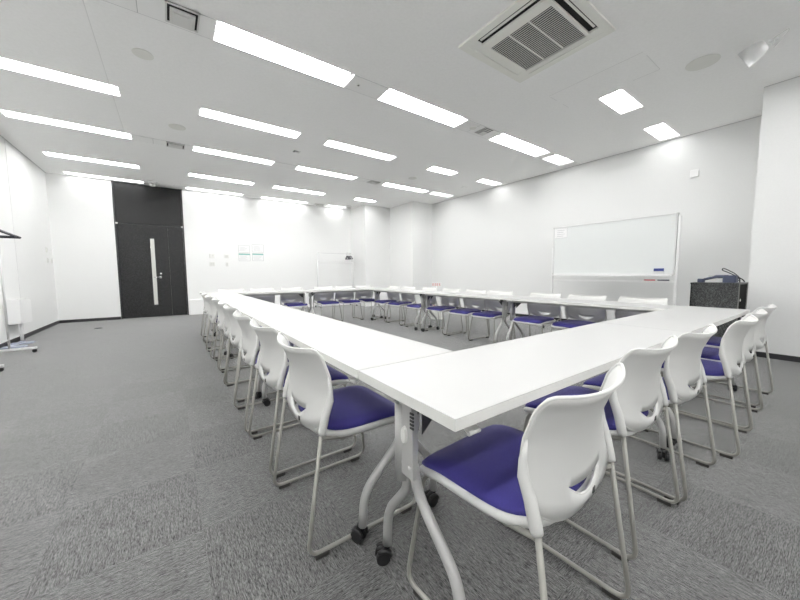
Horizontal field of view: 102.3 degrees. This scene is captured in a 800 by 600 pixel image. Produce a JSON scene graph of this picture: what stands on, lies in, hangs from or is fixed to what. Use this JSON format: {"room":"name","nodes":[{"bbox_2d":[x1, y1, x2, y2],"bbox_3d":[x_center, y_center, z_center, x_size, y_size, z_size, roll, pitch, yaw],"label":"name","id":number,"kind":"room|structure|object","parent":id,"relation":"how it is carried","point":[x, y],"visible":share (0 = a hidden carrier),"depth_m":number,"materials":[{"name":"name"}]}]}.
{"room":"conference room","nodes":[
{"label":"conference room","id":0,"kind":"room"},
{"bbox_2d":[0,136,57,343],"bbox_3d":[-3.893,-0.711,1.796,0.100,3.263,12.930,-4,6,-35],"label":"wall","id":1,"kind":"structure","parent":0,"point":[26,182],"depth_m":5.72,"materials":[{"name":"white paint"}]},
{"bbox_2d":[0,320,58,347],"bbox_3d":[-3.838,0.880,1.958,0.012,0.065,12.730,-4,6,-35],"label":"baseboard","id":2,"kind":"structure","parent":1,"relation":"attached to","point":[31,333],"depth_m":5.67,"materials":[{"name":"grey plastic"}]},
{"bbox_2d":[45,173,351,319],"bbox_3d":[-3.946,-1.343,9.618,8.940,3.263,0.100,-4,6,-35],"label":"wall","id":3,"kind":"structure","parent":0,"point":[81,216],"depth_m":8.69,"materials":[{"name":"white paint"}]},
{"bbox_2d":[59,317,120,322],"bbox_3d":[-7.109,0.456,7.420,1.038,0.065,0.012,-4,6,-35],"label":"baseboard","id":4,"kind":"structure","parent":3,"relation":"attached to","point":[106,318],"depth_m":7.40,"materials":[{"name":"grey plastic"}]},
{"bbox_2d":[111,181,188,318],"bbox_3d":[-6.147,-1.185,8.000,1.357,3.233,0.124,-4,6,-35],"label":"door","id":5,"kind":"structure","parent":3,"relation":"in","point":[143,214],"depth_m":7.97,"materials":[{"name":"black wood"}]},
{"bbox_2d":[189,294,348,314],"bbox_3d":[-3.609,0.071,9.875,4.760,0.400,0.050,-4,6,-35],"label":"trim","id":6,"kind":"structure","parent":3,"relation":"attached to","point":[196,305],"depth_m":8.64,"materials":[{"name":"white paint"}]},
{"bbox_2d":[350,201,431,306],"bbox_3d":[-0.334,-1.444,10.751,1.740,3.243,2.250,-4,6,-35],"label":"columns","id":7,"kind":"structure","parent":0,"point":[392,246],"depth_m":10.44,"materials":[{"name":"white paint"}]},
{"bbox_2d":[0,304,799,599],"bbox_3d":[-0.265,0.727,4.631,9.140,0.100,13.130,-4,6,-35],"label":"floor","id":8,"kind":"structure","parent":0,"point":[130,469],"depth_m":1.50,"materials":[{"name":"carpet"}]},
{"bbox_2d":[0,298,35,349],"bbox_3d":[-5.851,0.334,4.967,0.240,0.690,0.820,-4,6,-35],"label":"stand","id":9,"kind":"object","parent":8,"relation":"on","point":[19,311],"visible":0.96,"depth_m":4.91,"materials":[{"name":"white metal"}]},
{"bbox_2d":[0,249,36,371],"bbox_3d":[-4.899,-0.096,3.791,0.500,1.725,1.144,-4,6,-35],"label":"coat rack","id":10,"kind":"object","parent":8,"relation":"on","point":[1,268],"visible":1,"depth_m":4.25,"materials":[{"name":"silver metal"}]},
{"bbox_2d":[199,291,227,340],"bbox_3d":[-3.000,0.244,5.327,0.509,0.781,0.502,-4,6,-35],"label":"chair","id":11,"kind":"object","parent":8,"relation":"on","point":[201,292],"visible":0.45,"depth_m":5.18,"materials":[{"name":"white plastic"}]},
{"bbox_2d":[201,293,227,348],"bbox_3d":[-2.688,0.279,4.875,0.509,0.781,0.502,-4,6,-35],"label":"chair","id":12,"kind":"object","parent":8,"relation":"on","point":[202,294],"visible":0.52,"depth_m":4.67,"materials":[{"name":"white plastic"}]},
{"bbox_2d":[205,295,245,358],"bbox_3d":[-2.301,0.322,4.317,0.509,0.781,0.502,-4,6,-36],"label":"chair","id":13,"kind":"object","parent":8,"relation":"on","point":[213,315],"visible":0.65,"depth_m":4.08,"materials":[{"name":"white plastic"}]},
{"bbox_2d":[208,293,256,354],"bbox_3d":[-2.569,0.306,4.910,0.467,0.720,1.797,-4,6,-35],"label":"folding table","id":14,"kind":"object","parent":8,"relation":"on","point":[231,296],"visible":0.22,"depth_m":4.67,"materials":[{"name":"grey laminate"}]},
{"bbox_2d":[218,301,253,384],"bbox_3d":[-1.587,0.396,3.355,0.509,0.781,0.502,-4,6,-35],"label":"chair","id":15,"kind":"object","parent":8,"relation":"on","point":[227,325],"visible":0.41,"depth_m":3.16,"materials":[{"name":"white plastic"}]},
{"bbox_2d":[212,297,260,369],"bbox_3d":[-1.925,0.360,3.826,0.509,0.781,0.502,-3,6,-34],"label":"chair","id":16,"kind":"object","parent":8,"relation":"on","point":[221,319],"visible":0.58,"depth_m":3.59,"materials":[{"name":"white plastic"}]},
{"bbox_2d":[223,304,276,402],"bbox_3d":[-1.305,0.427,2.944,0.509,0.781,0.502,-4,6,-37],"label":"chair","id":17,"kind":"object","parent":8,"relation":"on","point":[235,331],"visible":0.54,"depth_m":2.74,"materials":[{"name":"white plastic"}]},
{"bbox_2d":[206,290,309,332],"bbox_3d":[-2.680,0.201,6.208,1.797,0.720,0.467,-4,6,-35],"label":"folding table","id":18,"kind":"object","parent":8,"relation":"on","point":[283,292],"visible":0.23,"depth_m":6.23,"materials":[{"name":"grey laminate"}]},
{"bbox_2d":[250,288,274,302],"bbox_3d":[-2.670,0.159,6.358,0.502,0.781,0.509,-4,6,-35],"label":"chair","id":19,"kind":"object","parent":8,"relation":"on","point":[269,298],"visible":0.34,"depth_m":6.55,"materials":[{"name":"white plastic"}]},
{"bbox_2d":[223,299,304,398],"bbox_3d":[-1.522,0.418,3.450,0.467,0.720,1.797,-4,6,-35],"label":"folding table","id":20,"kind":"object","parent":8,"relation":"on","point":[257,307],"visible":0.3,"depth_m":3.11,"materials":[{"name":"grey laminate"}]},
{"bbox_2d":[233,310,297,434],"bbox_3d":[-0.943,0.469,2.405,0.509,0.781,0.502,-3,6,-34],"label":"chair","id":21,"kind":"object","parent":8,"relation":"on","point":[250,344],"visible":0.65,"depth_m":2.16,"materials":[{"name":"white plastic"}]},
{"bbox_2d":[280,287,308,311],"bbox_3d":[-2.194,0.129,6.697,0.502,0.781,0.509,-4,6,-35],"label":"chair","id":22,"kind":"object","parent":8,"relation":"on","point":[297,298],"visible":0.64,"depth_m":6.78,"materials":[{"name":"white plastic"}]},
{"bbox_2d":[284,302,307,306],"bbox_3d":[-2.174,0.090,6.664,0.420,0.051,0.408,-4,6,-35],"label":"seat cushion","id":23,"kind":"object","parent":22,"relation":"on","point":[288,304],"depth_m":6.56,"materials":[{"name":"blue fabric"}]},
{"bbox_2d":[248,319,356,477],"bbox_3d":[-0.611,0.503,1.959,0.509,0.781,0.502,-4,6,-36],"label":"chair","id":24,"kind":"object","parent":8,"relation":"on","point":[272,358],"visible":0.76,"depth_m":1.75,"materials":[{"name":"white plastic"}]},
{"bbox_2d":[267,365,347,386],"bbox_3d":[-0.582,0.460,1.977,0.408,0.051,0.420,-4,6,-36],"label":"seat cushion","id":25,"kind":"object","parent":24,"relation":"on","point":[337,378],"depth_m":1.90,"materials":[{"name":"blue fabric"}]},
{"bbox_2d":[313,286,341,320],"bbox_3d":[-1.614,0.092,7.110,0.502,0.781,0.509,-4,6,-35],"label":"chair","id":26,"kind":"object","parent":8,"relation":"on","point":[317,296],"visible":0.76,"depth_m":7.18,"materials":[{"name":"white plastic"}]},
{"bbox_2d":[273,332,415,560],"bbox_3d":[-0.271,0.540,1.481,0.509,0.781,0.502,-4,6,-35],"label":"chair","id":27,"kind":"object","parent":8,"relation":"on","point":[342,413],"visible":0.97,"depth_m":1.31,"materials":[{"name":"white plastic"}]},
{"bbox_2d":[298,385,394,429],"bbox_3d":[-0.241,0.497,1.498,0.408,0.051,0.420,-4,6,-35],"label":"seat cushion","id":28,"kind":"object","parent":27,"relation":"on","point":[357,407],"depth_m":1.41,"materials":[{"name":"blue fabric"}]},
{"bbox_2d":[307,287,382,317],"bbox_3d":[-1.216,0.109,7.250,1.797,0.720,0.467,-4,6,-35],"label":"folding table","id":29,"kind":"object","parent":8,"relation":"on","point":[313,291],"visible":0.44,"depth_m":6.98,"materials":[{"name":"grey laminate"}]},
{"bbox_2d":[334,285,362,321],"bbox_3d":[-1.199,0.066,7.405,0.502,0.781,0.509,-4,6,-35],"label":"chair","id":30,"kind":"object","parent":8,"relation":"on","point":[350,295],"visible":0.86,"depth_m":7.48,"materials":[{"name":"white plastic"}]},
{"bbox_2d":[250,312,452,543],"bbox_3d":[-0.476,0.530,1.990,0.467,0.720,1.797,-4,6,-35],"label":"folding table","id":31,"kind":"object","parent":8,"relation":"on","point":[351,348],"visible":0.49,"depth_m":1.46,"materials":[{"name":"white laminate"}]},
{"bbox_2d":[354,285,380,319],"bbox_3d":[-0.776,0.040,7.706,0.502,0.781,0.509,-4,6,-35],"label":"chair","id":32,"kind":"object","parent":8,"relation":"on","point":[368,294],"visible":0.73,"depth_m":7.81,"materials":[{"name":"white plastic"}]},
{"bbox_2d":[373,285,402,321],"bbox_3d":[-0.278,0.072,7.277,0.509,0.781,0.502,-4,6,-35],"label":"chair","id":33,"kind":"object","parent":8,"relation":"on","point":[391,296],"visible":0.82,"depth_m":7.28,"materials":[{"name":"white plastic"}]},
{"bbox_2d":[368,288,431,330],"bbox_3d":[-0.020,0.145,6.725,0.467,0.720,1.797,-4,6,-35],"label":"folding table","id":34,"kind":"object","parent":8,"relation":"on","point":[389,290],"visible":0.88,"depth_m":6.34,"materials":[{"name":"grey laminate"}]},
{"bbox_2d":[386,286,418,325],"bbox_3d":[0.048,0.107,6.823,0.509,0.781,0.502,-4,6,-35],"label":"chair","id":35,"kind":"object","parent":8,"relation":"on","point":[405,297],"visible":0.83,"depth_m":6.83,"materials":[{"name":"white plastic"}]},
{"bbox_2d":[404,287,439,328],"bbox_3d":[0.431,0.148,6.287,0.509,0.781,0.502,-4,6,-35],"label":"chair","id":36,"kind":"object","parent":8,"relation":"on","point":[434,299],"visible":0.58,"depth_m":6.25,"materials":[{"name":"white plastic"}]},
{"bbox_2d":[407,303,432,307],"bbox_3d":[0.402,0.108,6.263,0.408,0.051,0.420,-4,6,-35],"label":"seat cushion","id":37,"kind":"object","parent":36,"relation":"on","point":[431,304],"depth_m":6.19,"materials":[{"name":"blue fabric"}]},
{"bbox_2d":[431,283,441,319],"bbox_3d":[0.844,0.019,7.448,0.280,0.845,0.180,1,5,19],"label":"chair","id":38,"kind":"object","parent":8,"relation":"on","point":[435,313],"visible":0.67,"depth_m":7.40,"materials":[{"name":"white plastic"}]},
{"bbox_2d":[424,288,462,334],"bbox_3d":[0.785,0.186,5.794,0.509,0.781,0.502,-4,6,-35],"label":"chair","id":39,"kind":"object","parent":8,"relation":"on","point":[444,300],"visible":0.86,"depth_m":5.81,"materials":[{"name":"white plastic"}]},
{"bbox_2d":[427,306,454,310],"bbox_3d":[0.755,0.146,5.770,0.408,0.051,0.420,-4,6,-35],"label":"seat cushion","id":40,"kind":"object","parent":39,"relation":"on","point":[433,308],"depth_m":5.66,"materials":[{"name":"blue fabric"}]},
{"bbox_2d":[418,291,514,342],"bbox_3d":[1.026,0.257,5.265,0.467,0.720,1.797,-4,6,-35],"label":"folding table","id":41,"kind":"object","parent":8,"relation":"on","point":[491,297],"visible":0.74,"depth_m":4.96,"materials":[{"name":"white laminate"}]},
{"bbox_2d":[446,289,488,340],"bbox_3d":[1.120,0.222,5.326,0.509,0.781,0.502,-4,6,-35],"label":"chair","id":42,"kind":"object","parent":8,"relation":"on","point":[470,310],"visible":0.83,"depth_m":5.35,"materials":[{"name":"white plastic"}]},
{"bbox_2d":[449,308,480,313],"bbox_3d":[1.091,0.182,5.302,0.408,0.051,0.420,-4,6,-35],"label":"seat cushion","id":43,"kind":"object","parent":42,"relation":"on","point":[464,310],"depth_m":5.22,"materials":[{"name":"blue fabric"}]},
{"bbox_2d":[468,290,514,340],"bbox_3d":[1.408,0.253,4.924,0.509,0.781,0.502,-4,6,-35],"label":"chair","id":44,"kind":"object","parent":8,"relation":"on","point":[495,313],"visible":0.66,"depth_m":4.97,"materials":[{"name":"white plastic"}]},
{"bbox_2d":[472,311,501,317],"bbox_3d":[1.379,0.213,4.900,0.408,0.051,0.420,-4,6,-35],"label":"seat cushion","id":45,"kind":"object","parent":44,"relation":"on","point":[482,314],"depth_m":4.79,"materials":[{"name":"blue fabric"}]},
{"bbox_2d":[407,363,630,599],"bbox_3d":[0.370,0.574,1.018,0.502,0.781,0.509,-4,6,-39],"label":"chair","id":46,"kind":"object","parent":8,"relation":"on","point":[538,477],"visible":1,"depth_m":0.85,"materials":[{"name":"white plastic"}]},
{"bbox_2d":[422,425,586,515],"bbox_3d":[0.348,0.530,1.043,0.420,0.051,0.408,-4,6,-39],"label":"seat cushion","id":47,"kind":"object","parent":46,"relation":"on","point":[481,468],"depth_m":0.98,"materials":[{"name":"blue fabric"}]},
{"bbox_2d":[359,322,686,599],"bbox_3d":[0.722,0.566,1.462,1.797,0.720,0.467,-4,6,-35],"label":"folding table","id":48,"kind":"object","parent":8,"relation":"on","point":[461,389],"visible":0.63,"depth_m":1.03,"materials":[{"name":"white laminate"}]},
{"bbox_2d":[510,292,561,339],"bbox_3d":[1.834,0.298,4.330,0.509,0.781,0.502,-4,6,-35],"label":"chair","id":49,"kind":"object","parent":8,"relation":"on","point":[535,309],"visible":0.7,"depth_m":4.34,"materials":[{"name":"white plastic"}]},
{"bbox_2d":[513,316,553,323],"bbox_3d":[1.805,0.259,4.306,0.408,0.051,0.420,-4,6,-35],"label":"seat cushion","id":50,"kind":"object","parent":49,"relation":"on","point":[523,319],"depth_m":4.22,"materials":[{"name":"blue fabric"}]},
{"bbox_2d":[551,294,606,331],"bbox_3d":[2.150,0.332,3.889,0.509,0.781,0.502,-4,6,-35],"label":"chair","id":51,"kind":"object","parent":8,"relation":"on","point":[599,315],"visible":0.55,"depth_m":3.94,"materials":[{"name":"white plastic"}]},
{"bbox_2d":[552,320,595,327],"bbox_3d":[2.121,0.292,3.865,0.408,0.051,0.420,-4,6,-35],"label":"seat cushion","id":52,"kind":"object","parent":51,"relation":"on","point":[565,323],"depth_m":3.85,"materials":[{"name":"blue fabric"}]},
{"bbox_2d":[501,296,679,340],"bbox_3d":[2.073,0.370,3.805,0.467,0.720,1.797,-4,6,-35],"label":"folding table","id":53,"kind":"object","parent":8,"relation":"on","point":[517,300],"visible":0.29,"depth_m":3.65,"materials":[{"name":"grey laminate"}]},
{"bbox_2d":[523,335,679,561],"bbox_3d":[0.887,0.536,1.456,0.502,0.781,0.509,-4,6,-35],"label":"chair","id":54,"kind":"object","parent":8,"relation":"on","point":[628,410],"visible":0.8,"depth_m":1.23,"materials":[{"name":"white plastic"}]},
{"bbox_2d":[525,386,648,429],"bbox_3d":[0.866,0.492,1.482,0.420,0.051,0.408,-4,6,-35],"label":"seat cushion","id":55,"kind":"object","parent":54,"relation":"on","point":[530,407],"depth_m":1.52,"materials":[{"name":"blue fabric"}]},
{"bbox_2d":[543,212,681,327],"bbox_3d":[3.484,-0.366,5.459,0.584,1.906,1.910,-4,6,-35],"label":"whiteboard","id":56,"kind":"object","parent":8,"relation":"on","point":[634,246],"visible":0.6,"depth_m":5.23,"materials":[{"name":"white ceramic"}]},
{"bbox_2d":[555,228,567,238],"bbox_3d":[3.005,-1.244,6.016,0.004,0.180,0.240,-4,6,-35],"label":"notice sheet","id":57,"kind":"object","parent":56,"relation":"attached to","point":[559,233],"visible":1,"depth_m":6.01,"materials":[{"name":"white paper"}]},
{"bbox_2d":[551,274,671,275],"bbox_3d":[3.430,-0.414,5.416,0.078,0.028,1.790,-4,6,-35],"label":"tray","id":58,"kind":"object","parent":56,"relation":"on","point":[552,274],"depth_m":5.32,"materials":[{"name":"white metal"}]},
{"bbox_2d":[615,296,667,318],"bbox_3d":[2.484,0.368,3.424,0.509,0.781,0.502,-4,6,-35],"label":"chair","id":59,"kind":"object","parent":8,"relation":"on","point":[618,314],"visible":0.15,"depth_m":3.58,"materials":[{"name":"white plastic"}]},
{"bbox_2d":[582,324,716,504],"bbox_3d":[1.329,0.510,1.746,0.502,0.781,0.509,-3,6,-34],"label":"chair","id":60,"kind":"object","parent":8,"relation":"on","point":[683,367],"visible":0.75,"depth_m":1.50,"materials":[{"name":"white plastic"}]},
{"bbox_2d":[583,373,689,399],"bbox_3d":[1.309,0.466,1.773,0.420,0.051,0.408,-3,6,-34],"label":"seat cushion","id":61,"kind":"object","parent":60,"relation":"on","point":[595,383],"depth_m":1.78,"materials":[{"name":"blue fabric"}]},
{"bbox_2d":[601,306,749,447],"bbox_3d":[2.186,0.474,2.505,1.797,0.720,0.467,-4,6,-35],"label":"folding table","id":62,"kind":"object","parent":8,"relation":"on","point":[692,319],"visible":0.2,"depth_m":2.26,"materials":[{"name":"grey laminate"}]},
{"bbox_2d":[643,315,757,458],"bbox_3d":[1.924,0.478,2.100,0.502,0.781,0.509,-4,6,-36],"label":"chair","id":63,"kind":"object","parent":8,"relation":"on","point":[731,354],"visible":0.78,"depth_m":1.86,"materials":[{"name":"white plastic"}]},
{"bbox_2d":[661,359,724,375],"bbox_3d":[1.902,0.434,2.125,0.420,0.051,0.408,-4,6,-36],"label":"seat cushion","id":64,"kind":"object","parent":63,"relation":"on","point":[712,368],"depth_m":2.00,"materials":[{"name":"blue fabric"}]},
{"bbox_2d":[689,282,748,336],"bbox_3d":[3.831,0.249,3.895,0.490,0.925,0.426,-4,6,-35],"label":"lectern","id":65,"kind":"object","parent":8,"relation":"on","point":[702,294],"visible":0.38,"depth_m":3.71,"materials":[{"name":"grey fabric"}]},
{"bbox_2d":[697,275,737,282],"bbox_3d":[3.715,-0.249,3.772,0.140,0.089,0.330,-4,6,-35],"label":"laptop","id":66,"kind":"object","parent":65,"relation":"on","point":[726,278],"visible":0.98,"depth_m":3.67,"materials":[{"name":"grey plastic"}]},
{"bbox_2d":[670,309,767,428],"bbox_3d":[2.340,0.450,2.417,0.502,0.781,0.509,-4,6,-35],"label":"chair","id":67,"kind":"object","parent":8,"relation":"on","point":[708,353],"visible":0.46,"depth_m":2.28,"materials":[{"name":"white plastic"}]},
{"bbox_2d":[701,346,720,360],"bbox_3d":[2.318,0.406,2.442,0.420,0.051,0.408,-4,6,-35],"label":"seat cushion","id":68,"kind":"object","parent":67,"relation":"on","point":[708,353],"depth_m":2.33,"materials":[{"name":"blue fabric"}]},
{"bbox_2d":[699,304,776,407],"bbox_3d":[2.820,0.419,2.775,0.502,0.781,0.509,-3,6,-33],"label":"chair","id":69,"kind":"object","parent":8,"relation":"on","point":[759,334],"visible":0.48,"depth_m":2.63,"materials":[{"name":"white plastic"}]},
{"bbox_2d":[706,336,721,345],"bbox_3d":[2.800,0.375,2.801,0.420,0.051,0.408,-3,6,-33],"label":"seat cushion","id":70,"kind":"object","parent":69,"relation":"on","point":[713,341],"depth_m":2.76,"materials":[{"name":"blue fabric"}]},
{"bbox_2d":[0,0,799,209],"bbox_3d":[-0.239,-2.560,4.304,9.040,0.020,12.880,-4,6,-35],"label":"ceiling","id":71,"kind":"structure","parent":0,"point":[410,48],"depth_m":3.85,"materials":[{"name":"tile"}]},
{"bbox_2d":[0,58,119,95],"bbox_3d":[-3.919,-2.511,3.473,1.343,0.095,0.243,-4,6,-35],"label":"ceiling light","id":72,"kind":"object","parent":71,"relation":"attached to","point":[7,64],"visible":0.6,"depth_m":3.62,"materials":[{"name":"white plastic"}]},
{"bbox_2d":[0,109,131,138],"bbox_3d":[-4.820,-2.607,4.731,1.343,0.095,0.243,-4,6,-35],"label":"ceiling light","id":73,"kind":"object","parent":71,"relation":"attached to","point":[6,113],"visible":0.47,"depth_m":4.75,"materials":[{"name":"white plastic"}]},
{"bbox_2d":[43,152,139,168],"bbox_3d":[-5.862,-2.719,6.185,1.343,0.095,0.228,-4,6,-35],"label":"ceiling light","id":74,"kind":"object","parent":71,"relation":"attached to","point":[45,153],"visible":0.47,"depth_m":6.21,"materials":[{"name":"white plastic"}]},
{"bbox_2d":[82,0,124,132],"bbox_3d":[-1.735,-2.312,1.457,0.006,0.002,8.670,-4,6,-35],"label":"trim","id":75,"kind":"structure","parent":71,"relation":"attached to","point":[82,0],"depth_m":3.22,"materials":[{"name":"white metal"}]},
{"bbox_2d":[64,172,143,183],"bbox_3d":[-6.643,-2.803,7.274,1.343,0.095,0.213,-4,6,-35],"label":"ceiling light","id":76,"kind":"object","parent":71,"relation":"attached to","point":[69,173],"visible":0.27,"depth_m":7.32,"materials":[{"name":"white plastic"}]},
{"bbox_2d":[131,48,153,59],"bbox_3d":[-2.559,-2.446,3.205,0.176,0.006,0.176,-4,6,-35],"label":"ceiling speaker","id":77,"kind":"object","parent":71,"relation":"attached to","point":[141,53],"visible":1,"depth_m":3.20,"materials":[{"name":"white plastic"}]},
{"bbox_2d":[103,0,215,39],"bbox_3d":[-2.003,-2.407,2.666,0.817,0.005,0.291,-4,6,-35],"label":"trim","id":78,"kind":"structure","parent":71,"relation":"attached to","point":[155,9],"depth_m":2.69,"materials":[{"name":"silver metal"}]},
{"bbox_2d":[132,134,192,150],"bbox_3d":[-3.937,-2.614,5.363,0.817,0.005,0.251,-4,6,-35],"label":"trim","id":79,"kind":"structure","parent":71,"relation":"attached to","point":[135,137],"depth_m":5.29,"materials":[{"name":"silver metal"}]},
{"bbox_2d":[166,141,184,149],"bbox_3d":[-3.803,-2.606,5.456,0.260,0.030,0.220,-4,6,-35],"label":"ceiling vent","id":80,"kind":"object","parent":71,"relation":"in","point":[168,144],"visible":1,"depth_m":5.43,"materials":[{"name":"white plastic"}]},
{"bbox_2d":[165,0,199,32],"bbox_3d":[-1.851,-2.397,2.742,0.240,0.030,0.250,-4,6,-35],"label":"ceiling vent","id":81,"kind":"object","parent":71,"relation":"in","point":[175,14],"visible":1,"depth_m":2.72,"materials":[{"name":"white plastic"}]},
{"bbox_2d":[185,187,243,195],"bbox_3d":[-4.881,-2.914,8.528,1.333,0.095,0.213,-4,6,-35],"label":"ceiling light","id":82,"kind":"object","parent":71,"relation":"attached to","point":[186,187],"visible":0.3,"depth_m":8.59,"materials":[{"name":"white plastic"}]},
{"bbox_2d":[188,173,253,184],"bbox_3d":[-4.101,-2.830,7.439,1.333,0.095,0.228,-4,6,-35],"label":"ceiling light","id":83,"kind":"object","parent":71,"relation":"attached to","point":[189,174],"visible":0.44,"depth_m":7.48,"materials":[{"name":"white plastic"}]},
{"bbox_2d":[193,146,273,164],"bbox_3d":[-3.058,-2.718,5.985,1.333,0.095,0.243,-4,6,-35],"label":"ceiling light","id":84,"kind":"object","parent":71,"relation":"attached to","point":[198,149],"visible":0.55,"depth_m":6.03,"materials":[{"name":"white plastic"}]},
{"bbox_2d":[199,108,300,137],"bbox_3d":[-2.157,-2.622,4.727,1.333,0.095,0.243,-4,6,-35],"label":"ceiling light","id":85,"kind":"object","parent":71,"relation":"attached to","point":[203,112],"visible":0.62,"depth_m":4.76,"materials":[{"name":"white plastic"}]},
{"bbox_2d":[214,21,353,86],"bbox_3d":[-1.125,-2.511,3.287,1.333,0.095,0.283,-4,6,-35],"label":"ceiling light","id":86,"kind":"object","parent":71,"relation":"attached to","point":[226,34],"visible":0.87,"depth_m":3.29,"materials":[{"name":"white plastic"}]},
{"bbox_2d":[273,186,324,194],"bbox_3d":[-2.630,-2.923,8.486,1.348,0.095,0.228,-4,6,-35],"label":"ceiling light","id":87,"kind":"object","parent":71,"relation":"attached to","point":[276,187],"visible":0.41,"depth_m":8.55,"materials":[{"name":"white plastic"}]},
{"bbox_2d":[296,166,356,179],"bbox_3d":[-1.588,-2.811,7.032,1.348,0.095,0.243,-4,6,-35],"label":"ceiling light","id":88,"kind":"object","parent":71,"relation":"attached to","point":[298,167],"visible":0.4,"depth_m":7.11,"materials":[{"name":"white plastic"}]},
{"bbox_2d":[213,40,453,127],"bbox_3d":[-0.473,-2.519,3.938,3.150,0.003,0.010,-4,6,-35],"label":"trim","id":89,"kind":"structure","parent":71,"relation":"attached to","point":[213,40],"depth_m":3.48,"materials":[{"name":"grey plastic"}]},
{"bbox_2d":[324,140,395,160],"bbox_3d":[-0.687,-2.714,5.774,1.348,0.095,0.243,-4,6,-35],"label":"ceiling light","id":90,"kind":"object","parent":71,"relation":"attached to","point":[329,143],"visible":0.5,"depth_m":5.83,"materials":[{"name":"white plastic"}]},
{"bbox_2d":[344,75,389,98],"bbox_3d":[-0.393,-2.509,3.813,0.457,0.004,0.291,-4,6,-35],"label":"trim","id":91,"kind":"structure","parent":71,"relation":"attached to","point":[371,89],"depth_m":3.80,"materials":[{"name":"silver metal"}]},
{"bbox_2d":[383,183,427,192],"bbox_3d":[0.161,-2.921,8.277,1.348,0.095,0.243,-4,6,-35],"label":"ceiling light","id":92,"kind":"object","parent":71,"relation":"attached to","point":[386,184],"visible":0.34,"depth_m":8.36,"materials":[{"name":"white plastic"}]},
{"bbox_2d":[378,89,467,126],"bbox_3d":[0.345,-2.604,4.334,1.348,0.095,0.283,-4,6,-35],"label":"ceiling light","id":93,"kind":"object","parent":71,"relation":"attached to","point":[392,97],"visible":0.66,"depth_m":4.37,"materials":[{"name":"white plastic"}]},
{"bbox_2d":[427,167,457,174],"bbox_3d":[0.916,-2.815,6.915,0.708,0.095,0.243,-4,6,-35],"label":"ceiling light","id":94,"kind":"object","parent":71,"relation":"attached to","point":[435,169],"visible":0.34,"depth_m":7.02,"materials":[{"name":"white plastic"}]},
{"bbox_2d":[454,120,502,139],"bbox_3d":[1.220,-2.610,4.961,0.792,0.005,0.291,-4,6,-35],"label":"trim","id":95,"kind":"structure","parent":71,"relation":"attached to","point":[465,126],"depth_m":4.92,"materials":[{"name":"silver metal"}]},
{"bbox_2d":[489,134,548,156],"bbox_3d":[2.095,-2.714,5.580,1.348,0.095,0.283,-4,6,-35],"label":"ceiling light","id":96,"kind":"object","parent":71,"relation":"attached to","point":[503,139],"visible":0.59,"depth_m":5.66,"materials":[{"name":"white plastic"}]},
{"bbox_2d":[458,0,615,82],"bbox_3d":[1.255,-2.440,3.011,1.000,0.028,0.980,-4,6,-35],"label":"air conditioner","id":97,"kind":"object","parent":71,"relation":"attached to","point":[528,37],"visible":1,"depth_m":2.95,"materials":[{"name":"white plastic"}]},
{"bbox_2d":[482,0,588,71],"bbox_3d":[1.255,-2.437,3.011,0.690,0.022,0.670,-4,6,-35],"label":"grille","id":98,"kind":"object","parent":97,"relation":"attached to","point":[544,29],"depth_m":2.95,"materials":[{"name":"white metal"}]},
{"bbox_2d":[543,155,573,164],"bbox_3d":[3.087,-2.776,6.286,0.648,0.095,0.283,-4,6,-35],"label":"ceiling light","id":99,"kind":"object","parent":71,"relation":"attached to","point":[556,159],"visible":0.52,"depth_m":6.40,"materials":[{"name":"white plastic"}]},
{"bbox_2d":[600,90,641,113],"bbox_3d":[2.868,-2.604,4.167,0.678,0.095,0.258,-4,6,-35],"label":"ceiling light","id":100,"kind":"object","parent":71,"relation":"attached to","point":[620,101],"visible":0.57,"depth_m":4.26,"materials":[{"name":"white plastic"}]},
{"bbox_2d":[644,123,679,140],"bbox_3d":[4.121,-2.683,5.059,0.758,0.095,0.258,-4,6,-35],"label":"ceiling light","id":101,"kind":"object","parent":71,"relation":"attached to","point":[662,131],"visible":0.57,"depth_m":5.18,"materials":[{"name":"white plastic"}]},
{"bbox_2d":[685,54,720,70],"bbox_3d":[3.177,-2.491,3.380,0.276,0.006,0.276,-4,6,-35],"label":"ceiling speaker","id":102,"kind":"object","parent":71,"relation":"attached to","point":[705,61],"visible":1,"depth_m":3.37,"materials":[{"name":"white plastic"}]},
{"bbox_2d":[738,28,789,67],"bbox_3d":[3.434,-2.360,3.061,0.322,0.220,0.184,3,6,39],"label":"spotlight","id":103,"kind":"object","parent":71,"relation":"hanging from","point":[753,53],"visible":1,"depth_m":3.04,"materials":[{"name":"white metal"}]},
{"bbox_2d":[738,41,768,67],"bbox_3d":[3.388,-2.349,3.093,0.171,0.193,0.199,-4,6,-35],"label":"hood","id":104,"kind":"object","parent":103,"relation":"attached to","point":[754,52],"depth_m":3.05,"materials":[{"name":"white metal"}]},
{"bbox_2d":[432,116,761,321],"bbox_3d":[3.462,-1.174,7.033,0.100,3.263,12.930,-4,6,-35],"label":"wall","id":105,"kind":"structure","parent":0,"point":[501,238],"depth_m":6.11,"materials":[{"name":"white paint"}]},
{"bbox_2d":[746,77,799,356],"bbox_3d":[5.737,-0.843,2.908,1.010,3.243,3.350,-4,6,-35],"label":"wall","id":106,"kind":"structure","parent":0,"point":[774,267],"depth_m":3.80,"materials":[{"name":"white paint"}]},
{"bbox_2d":[435,76,799,203],"bbox_3d":[3.652,-2.678,5.666,1.020,0.006,10.480,-4,6,-35],"label":"trim","id":107,"kind":"structure","parent":106,"relation":"attached to","point":[797,76],"depth_m":5.46,"materials":[{"name":"grey metal"}]},
{"bbox_2d":[750,351,799,362],"bbox_3d":[5.330,0.767,2.740,0.012,0.065,3.350,-4,6,-35],"label":"baseboard","id":108,"kind":"structure","parent":106,"relation":"attached to","point":[758,354],"depth_m":3.84,"materials":[{"name":"grey plastic"}]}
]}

